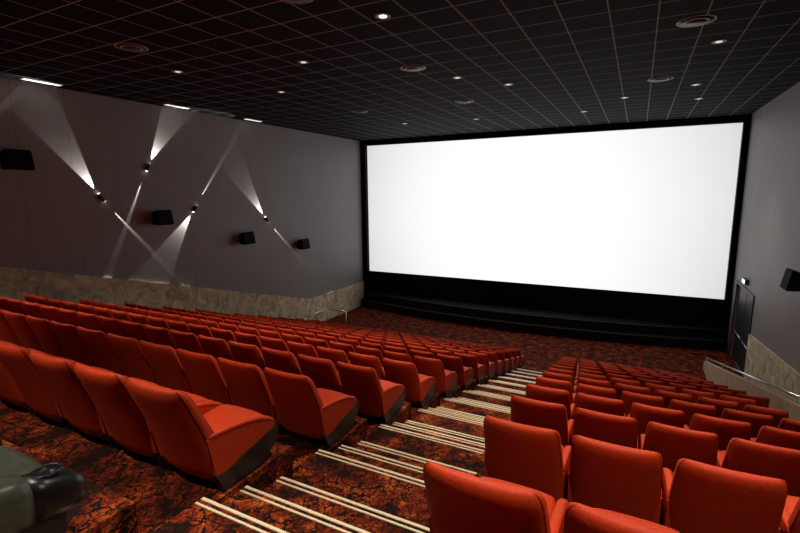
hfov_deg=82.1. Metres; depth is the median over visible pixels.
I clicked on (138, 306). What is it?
seat
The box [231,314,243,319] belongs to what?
seat
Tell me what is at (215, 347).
seat
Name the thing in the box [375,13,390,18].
recessed light
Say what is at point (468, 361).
seat
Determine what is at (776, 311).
wall
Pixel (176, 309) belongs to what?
seat
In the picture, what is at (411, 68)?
ceiling vent
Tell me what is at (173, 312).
seat
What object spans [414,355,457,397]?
seat
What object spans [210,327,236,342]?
seat
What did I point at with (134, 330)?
seat
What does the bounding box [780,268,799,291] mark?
wall speaker
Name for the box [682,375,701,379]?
seat
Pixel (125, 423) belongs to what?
seat
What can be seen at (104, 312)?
seat
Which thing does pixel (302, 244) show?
wall speaker
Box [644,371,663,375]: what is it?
seat
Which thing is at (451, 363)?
seat
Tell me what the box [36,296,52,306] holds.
seat
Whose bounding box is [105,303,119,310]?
seat
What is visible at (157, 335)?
seat
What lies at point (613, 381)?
seat
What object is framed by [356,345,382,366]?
seat
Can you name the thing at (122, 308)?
seat
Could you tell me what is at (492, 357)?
seat
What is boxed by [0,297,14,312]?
seat
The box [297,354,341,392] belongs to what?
seat
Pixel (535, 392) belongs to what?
seat
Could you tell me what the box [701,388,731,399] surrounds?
seat
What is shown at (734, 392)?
seat
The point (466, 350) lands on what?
seat
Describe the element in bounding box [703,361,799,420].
wall
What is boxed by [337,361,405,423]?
seat
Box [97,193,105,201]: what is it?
wall lamp
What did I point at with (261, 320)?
seat
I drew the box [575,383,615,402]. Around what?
seat
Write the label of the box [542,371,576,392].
seat
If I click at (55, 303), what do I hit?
seat
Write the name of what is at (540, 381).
seat
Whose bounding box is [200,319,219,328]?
seat
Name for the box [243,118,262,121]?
strip light
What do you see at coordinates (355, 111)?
ceiling vent
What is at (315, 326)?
seat
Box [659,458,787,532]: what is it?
seat
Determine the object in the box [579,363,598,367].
seat
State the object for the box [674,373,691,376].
seat
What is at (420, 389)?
seat
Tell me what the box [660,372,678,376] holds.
seat
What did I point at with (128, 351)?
seat
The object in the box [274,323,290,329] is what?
seat
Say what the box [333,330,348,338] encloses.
seat
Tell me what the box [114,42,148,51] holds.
ceiling vent
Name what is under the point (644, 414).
seat
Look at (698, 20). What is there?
ceiling vent
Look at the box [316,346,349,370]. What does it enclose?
seat
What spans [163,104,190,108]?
strip light
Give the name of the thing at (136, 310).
seat
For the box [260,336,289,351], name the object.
seat
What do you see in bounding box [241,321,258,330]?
seat
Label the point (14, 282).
wall wainscoting
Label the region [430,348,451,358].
seat
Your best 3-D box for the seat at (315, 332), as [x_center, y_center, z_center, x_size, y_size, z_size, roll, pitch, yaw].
[-2.021,1.954,12.162,0.554,0.758,0.792,4,10,27]
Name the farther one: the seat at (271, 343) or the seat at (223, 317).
the seat at (223, 317)
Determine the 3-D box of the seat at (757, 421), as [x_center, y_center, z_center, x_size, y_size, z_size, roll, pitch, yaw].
[4.428,2.101,5.974,0.554,0.758,0.792,4,10,27]
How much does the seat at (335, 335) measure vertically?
0.758 m
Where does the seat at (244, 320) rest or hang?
on the floor
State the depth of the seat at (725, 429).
4.67 m
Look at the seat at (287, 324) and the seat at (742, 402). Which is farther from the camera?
the seat at (287, 324)
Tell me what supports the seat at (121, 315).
on the floor
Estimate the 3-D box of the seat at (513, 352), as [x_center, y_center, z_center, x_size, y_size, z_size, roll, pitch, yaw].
[3.945,3.215,16.386,0.554,0.758,0.792,4,10,27]
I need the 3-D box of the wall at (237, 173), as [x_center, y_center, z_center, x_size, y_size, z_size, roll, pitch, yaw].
[-8.285,-0.358,15.261,0.200,9.770,27.300,4,10,27]
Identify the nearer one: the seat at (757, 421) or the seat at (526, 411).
the seat at (526, 411)
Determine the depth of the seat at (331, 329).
14.68 m
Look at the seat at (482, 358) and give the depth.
11.23 m
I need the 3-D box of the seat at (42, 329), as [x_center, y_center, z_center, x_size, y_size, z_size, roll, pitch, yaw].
[-4.407,0.958,6.116,0.554,0.758,0.792,4,10,27]
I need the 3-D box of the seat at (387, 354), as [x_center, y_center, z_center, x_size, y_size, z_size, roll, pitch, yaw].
[0.093,1.782,8.181,0.554,0.758,0.792,4,10,27]
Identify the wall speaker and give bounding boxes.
[0,148,34,169]
[152,210,173,225]
[239,231,255,244]
[297,238,309,249]
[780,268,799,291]
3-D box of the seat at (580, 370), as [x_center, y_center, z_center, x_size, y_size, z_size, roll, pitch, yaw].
[4.326,2.586,10.383,0.554,0.758,0.792,4,10,27]
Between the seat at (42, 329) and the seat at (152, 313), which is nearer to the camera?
the seat at (42, 329)
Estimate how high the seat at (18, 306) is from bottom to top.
0.758 m
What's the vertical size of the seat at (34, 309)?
0.758 m
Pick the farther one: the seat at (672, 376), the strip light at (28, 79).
the seat at (672, 376)
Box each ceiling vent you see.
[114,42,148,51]
[280,0,313,3]
[352,110,367,112]
[400,64,425,71]
[455,100,473,103]
[647,76,673,81]
[676,14,716,26]
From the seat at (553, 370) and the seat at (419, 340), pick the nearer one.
the seat at (553, 370)
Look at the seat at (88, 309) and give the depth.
9.69 m
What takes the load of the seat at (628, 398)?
on the floor
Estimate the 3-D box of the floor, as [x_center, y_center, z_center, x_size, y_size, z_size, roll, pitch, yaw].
[-0.210,1.748,11.436,17.900,6.697,27.240,4,10,27]
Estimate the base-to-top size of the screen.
9.450 m
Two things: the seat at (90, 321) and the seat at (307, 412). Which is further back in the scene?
the seat at (90, 321)
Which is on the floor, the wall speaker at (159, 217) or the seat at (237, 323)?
the seat at (237, 323)
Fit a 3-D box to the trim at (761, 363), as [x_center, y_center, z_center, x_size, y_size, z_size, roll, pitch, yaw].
[6.704,2.435,5.403,0.050,7.050,22.900,4,10,27]
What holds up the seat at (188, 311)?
on the floor
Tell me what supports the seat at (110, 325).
on the floor
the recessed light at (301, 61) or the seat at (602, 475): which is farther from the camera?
the recessed light at (301, 61)
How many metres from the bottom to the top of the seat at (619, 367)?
0.758 m
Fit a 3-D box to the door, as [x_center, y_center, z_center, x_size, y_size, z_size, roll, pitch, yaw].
[12.723,2.268,17.057,0.160,3.050,3.100,4,10,27]
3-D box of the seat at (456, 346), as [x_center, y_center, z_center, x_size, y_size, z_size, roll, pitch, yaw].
[1.968,2.740,14.488,0.554,0.758,0.792,4,10,27]
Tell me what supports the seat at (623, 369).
on the floor
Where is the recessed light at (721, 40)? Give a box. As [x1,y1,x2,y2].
[711,39,726,43]
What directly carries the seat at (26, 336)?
on the floor
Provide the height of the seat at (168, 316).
0.758 m
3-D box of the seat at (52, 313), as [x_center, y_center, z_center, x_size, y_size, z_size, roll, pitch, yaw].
[-5.975,1.006,8.366,0.554,0.758,0.792,4,10,27]
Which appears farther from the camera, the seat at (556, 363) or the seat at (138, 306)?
the seat at (138, 306)
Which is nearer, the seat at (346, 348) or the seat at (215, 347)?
the seat at (215, 347)
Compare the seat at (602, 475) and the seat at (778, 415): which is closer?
the seat at (602, 475)
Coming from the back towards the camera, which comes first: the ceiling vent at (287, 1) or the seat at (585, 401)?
the ceiling vent at (287, 1)
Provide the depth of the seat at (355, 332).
14.16 m
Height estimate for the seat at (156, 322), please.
0.758 m
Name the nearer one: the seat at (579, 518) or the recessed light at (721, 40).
the seat at (579, 518)
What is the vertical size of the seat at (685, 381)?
0.758 m
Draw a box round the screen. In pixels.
[360,115,751,344]
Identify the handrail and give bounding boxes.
[304,308,346,323]
[706,357,799,404]
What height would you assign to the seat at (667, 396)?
0.758 m
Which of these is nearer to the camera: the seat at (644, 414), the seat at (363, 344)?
the seat at (644, 414)
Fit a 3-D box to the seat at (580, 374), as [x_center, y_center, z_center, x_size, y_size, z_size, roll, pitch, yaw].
[3.848,2.387,9.174,0.554,0.758,0.792,4,10,27]
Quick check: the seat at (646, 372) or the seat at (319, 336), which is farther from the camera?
the seat at (646, 372)
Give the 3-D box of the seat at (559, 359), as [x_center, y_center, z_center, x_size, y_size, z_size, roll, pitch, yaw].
[5.246,3.146,14.272,0.554,0.758,0.792,4,10,27]
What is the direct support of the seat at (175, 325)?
on the floor
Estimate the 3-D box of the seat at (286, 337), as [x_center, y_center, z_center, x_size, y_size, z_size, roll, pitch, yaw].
[-1.953,1.631,9.223,0.554,0.758,0.792,4,10,27]
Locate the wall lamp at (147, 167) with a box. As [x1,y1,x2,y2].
[145,163,150,171]
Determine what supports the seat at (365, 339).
on the floor
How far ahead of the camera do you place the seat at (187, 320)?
10.10 m
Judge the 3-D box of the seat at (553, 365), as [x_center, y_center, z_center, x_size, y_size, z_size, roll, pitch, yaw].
[3.814,2.549,10.644,0.554,0.758,0.792,4,10,27]
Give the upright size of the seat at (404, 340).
0.758 m
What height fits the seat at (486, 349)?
0.758 m
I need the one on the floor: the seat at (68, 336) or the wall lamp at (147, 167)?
the seat at (68, 336)
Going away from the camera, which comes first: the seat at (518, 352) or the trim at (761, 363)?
the trim at (761, 363)
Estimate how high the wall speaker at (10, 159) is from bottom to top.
0.507 m
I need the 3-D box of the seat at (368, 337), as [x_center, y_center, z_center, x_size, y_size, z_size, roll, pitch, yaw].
[-0.521,2.229,12.851,0.554,0.758,0.792,4,10,27]
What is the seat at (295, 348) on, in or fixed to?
on the floor
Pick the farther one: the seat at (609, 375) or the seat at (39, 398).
the seat at (609, 375)
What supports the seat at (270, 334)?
on the floor
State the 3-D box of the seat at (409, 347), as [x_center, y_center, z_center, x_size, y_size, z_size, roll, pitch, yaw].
[0.536,2.143,10.861,0.554,0.758,0.792,4,10,27]
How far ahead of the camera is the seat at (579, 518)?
1.61 m
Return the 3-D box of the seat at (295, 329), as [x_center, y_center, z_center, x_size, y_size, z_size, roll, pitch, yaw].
[-2.532,1.916,12.422,0.554,0.758,0.792,4,10,27]
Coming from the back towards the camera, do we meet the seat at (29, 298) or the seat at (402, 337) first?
the seat at (402, 337)
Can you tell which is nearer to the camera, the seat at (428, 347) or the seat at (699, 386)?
the seat at (699, 386)
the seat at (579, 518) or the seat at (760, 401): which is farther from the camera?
the seat at (760, 401)
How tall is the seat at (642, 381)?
0.758 m
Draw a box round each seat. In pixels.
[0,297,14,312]
[0,309,22,346]
[0,341,120,430]
[0,354,78,415]
[3,310,44,352]
[8,298,30,315]
[23,294,38,303]
[24,301,47,319]
[25,315,68,358]
[29,350,172,447]
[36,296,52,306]
[40,304,65,323]
[49,298,66,309]
[50,320,95,366]
[58,308,84,327]
[63,301,80,311]
[74,363,212,468]
[77,326,124,375]
[78,304,97,315]
[78,312,105,332]
[79,298,93,306]
[91,301,105,307]
[94,306,113,317]
[98,316,126,336]
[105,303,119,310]
[106,333,156,383]
[111,309,131,321]
[119,305,134,313]
[120,320,151,342]
[124,302,137,307]
[127,378,278,492]
[128,312,150,325]
[133,308,149,315]
[137,304,149,310]
[139,340,192,393]
[144,324,176,349]
[147,316,169,329]
[149,310,166,319]
[150,307,164,313]
[163,306,174,309]
[164,309,177,314]
[165,313,182,321]
[167,319,190,332]
[170,329,203,353]
[175,308,187,312]
[176,348,231,404]
[178,311,192,317]
[182,316,200,324]
[187,310,200,314]
[188,323,212,337]
[192,314,208,320]
[198,335,234,360]
[200,312,213,316]
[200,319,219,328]
[206,310,218,314]
[208,316,224,322]
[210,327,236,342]
[214,314,228,319]
[217,357,280,433]
[218,322,238,332]
[224,319,240,326]
[228,316,242,322]
[228,340,266,372]
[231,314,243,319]
[234,331,261,349]
[238,326,259,338]
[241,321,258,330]
[243,319,258,325]
[244,316,257,321]
[258,318,270,322]
[258,321,273,326]
[258,324,276,331]
[259,329,281,338]
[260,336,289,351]
[261,347,301,374]
[263,367,359,447]
[272,321,285,324]
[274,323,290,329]
[277,327,295,334]
[281,333,304,345]
[286,323,300,328]
[287,341,318,360]
[290,326,306,334]
[296,331,316,343]
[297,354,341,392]
[301,325,315,331]
[304,337,329,353]
[308,329,324,337]
[310,324,322,329]
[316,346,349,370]
[317,328,331,334]
[317,334,337,346]
[324,327,337,332]
[326,332,343,342]
[329,341,355,359]
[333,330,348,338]
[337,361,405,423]
[338,337,359,351]
[339,329,352,335]
[345,335,362,345]
[348,352,384,379]
[350,333,365,341]
[354,331,368,337]
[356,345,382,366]
[357,330,370,335]
[361,341,383,357]
[364,338,384,349]
[367,336,384,345]
[370,334,385,341]
[382,358,436,408]
[384,350,412,362]
[385,341,404,347]
[385,345,407,353]
[386,336,401,340]
[386,338,402,343]
[402,337,415,343]
[403,339,418,344]
[405,341,422,348]
[407,345,427,354]
[410,349,434,362]
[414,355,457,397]
[418,339,432,343]
[421,341,436,346]
[423,461,570,532]
[425,344,443,351]
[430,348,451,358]
[434,342,449,346]
[436,354,473,390]
[439,344,455,350]
[446,348,464,355]
[451,344,466,349]
[454,352,485,384]
[458,347,475,353]
[461,344,475,348]
[467,351,495,379]
[469,347,484,352]
[478,346,492,351]
[478,350,503,376]
[483,415,570,502]
[487,350,509,372]
[495,349,515,370]
[501,348,520,368]
[507,348,524,365]
[510,395,573,446]
[526,384,574,420]
[536,376,575,403]
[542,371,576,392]
[548,367,577,385]
[551,364,577,379]
[555,362,577,375]
[557,360,578,372]
[559,359,578,369]
[563,502,679,532]
[567,435,662,523]
[572,407,637,448]
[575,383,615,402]
[575,393,625,416]
[577,377,610,387]
[578,369,602,375]
[578,372,605,380]
[579,362,596,365]
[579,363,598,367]
[579,366,600,371]
[598,363,615,368]
[600,365,618,370]
[601,367,622,375]
[604,370,626,377]
[606,373,632,381]
[610,377,639,388]
[615,383,649,399]
[618,366,635,369]
[621,391,663,416]
[622,368,640,372]
[626,371,646,375]
[627,402,684,448]
[631,374,654,380]
[637,378,663,386]
[639,369,656,372]
[639,422,718,473]
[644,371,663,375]
[644,383,676,395]
[650,374,672,380]
[655,390,692,408]
[658,378,683,385]
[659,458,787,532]
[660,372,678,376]
[667,375,688,379]
[668,383,696,392]
[669,399,715,426]
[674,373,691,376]
[676,378,699,384]
[681,389,714,402]
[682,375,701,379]
[684,414,751,450]
[687,382,713,391]
[692,378,713,384]
[697,397,738,417]
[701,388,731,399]
[703,382,727,389]
[716,438,799,496]
[718,387,746,396]
[719,395,755,410]
[721,408,773,437]
[736,393,769,407]
[743,404,788,427]
[750,426,799,449]
[777,418,799,431]
[780,495,799,532]
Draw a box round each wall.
[0,78,362,298]
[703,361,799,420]
[726,82,799,373]
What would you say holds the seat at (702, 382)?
on the floor
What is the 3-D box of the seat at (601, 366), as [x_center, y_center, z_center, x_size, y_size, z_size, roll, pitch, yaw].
[6.269,3.222,13.751,0.554,0.758,0.792,4,10,27]
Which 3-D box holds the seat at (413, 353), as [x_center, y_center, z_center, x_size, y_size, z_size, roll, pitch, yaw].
[0.570,1.981,9.391,0.554,0.758,0.792,4,10,27]
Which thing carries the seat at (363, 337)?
on the floor
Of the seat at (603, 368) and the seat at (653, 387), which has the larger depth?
the seat at (603, 368)
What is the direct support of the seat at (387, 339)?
on the floor
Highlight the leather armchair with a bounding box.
[0,438,86,532]
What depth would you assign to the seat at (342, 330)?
14.41 m
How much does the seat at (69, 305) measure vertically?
0.758 m
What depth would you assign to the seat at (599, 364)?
14.59 m
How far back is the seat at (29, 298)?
10.72 m
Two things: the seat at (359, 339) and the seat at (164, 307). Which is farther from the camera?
the seat at (164, 307)
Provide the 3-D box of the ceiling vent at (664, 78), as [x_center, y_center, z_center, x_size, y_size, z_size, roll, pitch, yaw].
[6.829,-4.901,12.039,0.600,0.030,0.600,4,10,27]
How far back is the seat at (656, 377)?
11.65 m
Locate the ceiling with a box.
[0,0,799,140]
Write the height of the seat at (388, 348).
0.758 m
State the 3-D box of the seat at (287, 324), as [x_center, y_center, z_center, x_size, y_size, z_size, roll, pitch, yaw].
[-3.077,2.040,14.152,0.554,0.758,0.792,4,10,27]
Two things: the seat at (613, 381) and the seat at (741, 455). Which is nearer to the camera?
the seat at (741, 455)
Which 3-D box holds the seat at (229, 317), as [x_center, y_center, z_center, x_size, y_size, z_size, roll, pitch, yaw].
[-4.577,1.766,13.464,0.554,0.758,0.792,4,10,27]
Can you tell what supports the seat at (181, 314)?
on the floor
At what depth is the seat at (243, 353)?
5.91 m
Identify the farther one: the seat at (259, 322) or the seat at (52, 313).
the seat at (259, 322)
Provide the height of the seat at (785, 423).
0.758 m
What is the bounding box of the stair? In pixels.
[195,369,542,532]
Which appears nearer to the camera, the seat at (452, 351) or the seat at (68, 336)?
the seat at (68, 336)
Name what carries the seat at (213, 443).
on the floor
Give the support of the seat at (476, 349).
on the floor
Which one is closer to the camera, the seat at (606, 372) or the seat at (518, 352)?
the seat at (606, 372)
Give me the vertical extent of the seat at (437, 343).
0.758 m
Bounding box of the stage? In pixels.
[361,291,726,350]
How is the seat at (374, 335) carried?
on the floor
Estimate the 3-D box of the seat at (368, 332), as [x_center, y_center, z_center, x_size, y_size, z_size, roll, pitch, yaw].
[-1.100,2.514,16.050,0.554,0.758,0.792,4,10,27]
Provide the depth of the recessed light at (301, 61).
10.17 m
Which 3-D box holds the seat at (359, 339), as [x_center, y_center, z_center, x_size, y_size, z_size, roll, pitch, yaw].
[-0.998,2.030,11.642,0.554,0.758,0.792,4,10,27]
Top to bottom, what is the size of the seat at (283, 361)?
0.758 m
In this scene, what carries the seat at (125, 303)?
on the floor
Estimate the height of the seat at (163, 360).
0.758 m
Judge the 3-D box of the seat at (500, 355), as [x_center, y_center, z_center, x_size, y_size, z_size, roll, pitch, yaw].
[2.990,2.816,13.968,0.554,0.758,0.792,4,10,27]
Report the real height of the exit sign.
0.200 m
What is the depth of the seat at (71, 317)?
7.72 m
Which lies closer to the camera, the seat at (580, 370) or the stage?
the seat at (580, 370)
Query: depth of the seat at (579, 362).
13.61 m
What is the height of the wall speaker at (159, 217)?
0.492 m
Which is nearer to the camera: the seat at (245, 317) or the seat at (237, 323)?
the seat at (237, 323)
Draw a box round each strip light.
[20,77,63,85]
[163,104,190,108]
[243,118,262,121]
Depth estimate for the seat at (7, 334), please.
6.33 m
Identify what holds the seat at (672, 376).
on the floor
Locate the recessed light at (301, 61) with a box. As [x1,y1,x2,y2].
[298,60,308,63]
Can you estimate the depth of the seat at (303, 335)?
10.28 m
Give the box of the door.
[728,280,754,377]
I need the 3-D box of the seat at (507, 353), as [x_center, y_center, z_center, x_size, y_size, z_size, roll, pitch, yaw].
[3.468,3.015,15.177,0.554,0.758,0.792,4,10,27]
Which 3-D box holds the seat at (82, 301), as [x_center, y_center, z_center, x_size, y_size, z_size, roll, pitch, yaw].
[-8.088,1.178,12.347,0.554,0.758,0.792,4,10,27]
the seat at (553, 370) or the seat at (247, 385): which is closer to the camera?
the seat at (247, 385)
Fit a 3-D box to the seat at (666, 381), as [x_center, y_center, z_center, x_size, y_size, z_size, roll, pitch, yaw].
[6.337,2.899,10.812,0.554,0.758,0.792,4,10,27]
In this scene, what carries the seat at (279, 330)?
on the floor
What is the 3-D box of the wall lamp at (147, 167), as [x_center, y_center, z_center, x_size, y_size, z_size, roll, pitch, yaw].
[-8.135,-3.198,14.819,0.095,0.268,0.194,4,10,27]
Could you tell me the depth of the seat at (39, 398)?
3.56 m
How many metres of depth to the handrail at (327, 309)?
22.19 m
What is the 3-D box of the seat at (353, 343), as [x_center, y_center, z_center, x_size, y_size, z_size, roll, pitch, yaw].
[-0.964,1.868,10.172,0.554,0.758,0.792,4,10,27]
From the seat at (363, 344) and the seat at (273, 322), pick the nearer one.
the seat at (363, 344)
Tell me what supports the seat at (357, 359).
on the floor
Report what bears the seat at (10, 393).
on the floor
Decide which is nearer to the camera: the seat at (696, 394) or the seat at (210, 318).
the seat at (696, 394)
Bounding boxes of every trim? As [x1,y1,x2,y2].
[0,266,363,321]
[744,334,799,402]
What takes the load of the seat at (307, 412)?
on the floor
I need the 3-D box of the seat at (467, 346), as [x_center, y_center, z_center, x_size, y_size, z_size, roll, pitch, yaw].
[2.445,2.940,15.698,0.554,0.758,0.792,4,10,27]
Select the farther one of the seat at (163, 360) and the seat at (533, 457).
the seat at (163, 360)
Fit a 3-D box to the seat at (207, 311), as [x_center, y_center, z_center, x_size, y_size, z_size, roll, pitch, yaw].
[-6.145,1.814,15.714,0.554,0.758,0.792,4,10,27]
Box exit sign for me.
[742,277,748,284]
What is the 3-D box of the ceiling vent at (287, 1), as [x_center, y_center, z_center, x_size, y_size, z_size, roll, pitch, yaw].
[-1.551,-3.973,6.759,0.600,0.030,0.600,4,10,27]
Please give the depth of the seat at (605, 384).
7.57 m
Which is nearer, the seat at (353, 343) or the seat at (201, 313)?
the seat at (353, 343)
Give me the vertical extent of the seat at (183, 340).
0.758 m
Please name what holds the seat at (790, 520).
on the floor
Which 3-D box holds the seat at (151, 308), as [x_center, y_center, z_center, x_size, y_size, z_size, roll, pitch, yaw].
[-6.588,1.453,13.036,0.554,0.758,0.792,4,10,27]
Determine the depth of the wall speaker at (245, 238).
18.34 m
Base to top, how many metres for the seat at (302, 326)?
0.758 m
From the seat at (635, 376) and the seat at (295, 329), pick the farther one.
the seat at (295, 329)
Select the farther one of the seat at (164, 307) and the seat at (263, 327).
the seat at (164, 307)
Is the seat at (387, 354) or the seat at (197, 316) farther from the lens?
the seat at (197, 316)
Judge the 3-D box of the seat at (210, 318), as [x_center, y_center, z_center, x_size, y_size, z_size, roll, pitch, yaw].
[-4.543,1.604,11.994,0.554,0.758,0.792,4,10,27]
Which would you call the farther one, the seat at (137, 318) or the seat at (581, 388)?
the seat at (137, 318)
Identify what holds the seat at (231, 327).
on the floor
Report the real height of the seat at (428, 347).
0.758 m
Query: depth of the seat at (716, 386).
11.12 m
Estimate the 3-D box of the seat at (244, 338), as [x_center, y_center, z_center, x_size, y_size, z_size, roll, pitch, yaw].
[-2.430,1.431,8.014,0.554,0.758,0.792,4,10,27]
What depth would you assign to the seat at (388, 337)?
13.65 m
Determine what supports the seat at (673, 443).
on the floor
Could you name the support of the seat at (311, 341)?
on the floor
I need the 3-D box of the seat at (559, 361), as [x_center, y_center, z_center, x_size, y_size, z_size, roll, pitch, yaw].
[4.769,2.947,13.062,0.554,0.758,0.792,4,10,27]
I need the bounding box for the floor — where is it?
[0,306,741,532]
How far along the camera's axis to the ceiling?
9.94 m
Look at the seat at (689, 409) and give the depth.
5.87 m
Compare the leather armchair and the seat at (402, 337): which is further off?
the seat at (402, 337)
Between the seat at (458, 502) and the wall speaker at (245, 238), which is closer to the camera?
the seat at (458, 502)
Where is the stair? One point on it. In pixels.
(207, 500)
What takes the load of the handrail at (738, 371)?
attached to the wall at (714, 373)
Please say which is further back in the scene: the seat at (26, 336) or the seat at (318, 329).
the seat at (318, 329)
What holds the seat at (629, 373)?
on the floor
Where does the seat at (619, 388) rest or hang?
on the floor
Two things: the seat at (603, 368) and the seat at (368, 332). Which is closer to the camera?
the seat at (603, 368)
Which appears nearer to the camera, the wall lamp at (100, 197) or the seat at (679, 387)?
the seat at (679, 387)
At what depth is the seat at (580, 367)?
11.19 m
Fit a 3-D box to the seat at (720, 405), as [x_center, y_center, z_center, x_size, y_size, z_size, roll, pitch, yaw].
[4.905,2.301,7.184,0.554,0.758,0.792,4,10,27]
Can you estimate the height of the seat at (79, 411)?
0.758 m
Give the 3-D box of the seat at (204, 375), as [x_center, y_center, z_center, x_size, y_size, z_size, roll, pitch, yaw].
[-1.851,1.146,4.814,0.554,0.758,0.792,4,10,27]
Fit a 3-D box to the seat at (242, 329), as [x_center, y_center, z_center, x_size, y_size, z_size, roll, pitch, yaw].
[-2.975,1.555,9.743,0.554,0.758,0.792,4,10,27]
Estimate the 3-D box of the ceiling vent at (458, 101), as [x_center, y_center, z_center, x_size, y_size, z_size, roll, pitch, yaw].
[2.075,-5.305,14.793,0.600,0.030,0.600,4,10,27]
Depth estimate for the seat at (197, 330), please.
8.13 m
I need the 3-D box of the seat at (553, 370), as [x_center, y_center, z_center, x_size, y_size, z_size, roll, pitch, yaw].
[3.337,2.349,9.434,0.554,0.758,0.792,4,10,27]
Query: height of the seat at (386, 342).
0.758 m
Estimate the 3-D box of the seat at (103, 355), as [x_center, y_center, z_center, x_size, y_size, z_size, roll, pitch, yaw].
[-3.385,1.033,5.595,0.554,0.758,0.792,4,10,27]
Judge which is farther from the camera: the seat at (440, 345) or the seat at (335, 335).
the seat at (440, 345)
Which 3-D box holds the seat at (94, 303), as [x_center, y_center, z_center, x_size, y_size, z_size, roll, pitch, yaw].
[-7.577,1.216,12.086,0.554,0.758,0.792,4,10,27]
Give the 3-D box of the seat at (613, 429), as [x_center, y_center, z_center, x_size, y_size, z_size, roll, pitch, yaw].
[1.939,1.590,4.337,0.554,0.758,0.792,4,10,27]
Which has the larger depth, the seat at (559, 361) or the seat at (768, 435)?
the seat at (559, 361)
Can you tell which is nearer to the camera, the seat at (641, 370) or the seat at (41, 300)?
the seat at (41, 300)
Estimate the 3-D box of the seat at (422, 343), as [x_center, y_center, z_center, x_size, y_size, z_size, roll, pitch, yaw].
[0.979,2.503,13.539,0.554,0.758,0.792,4,10,27]
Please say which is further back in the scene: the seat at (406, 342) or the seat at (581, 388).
the seat at (406, 342)

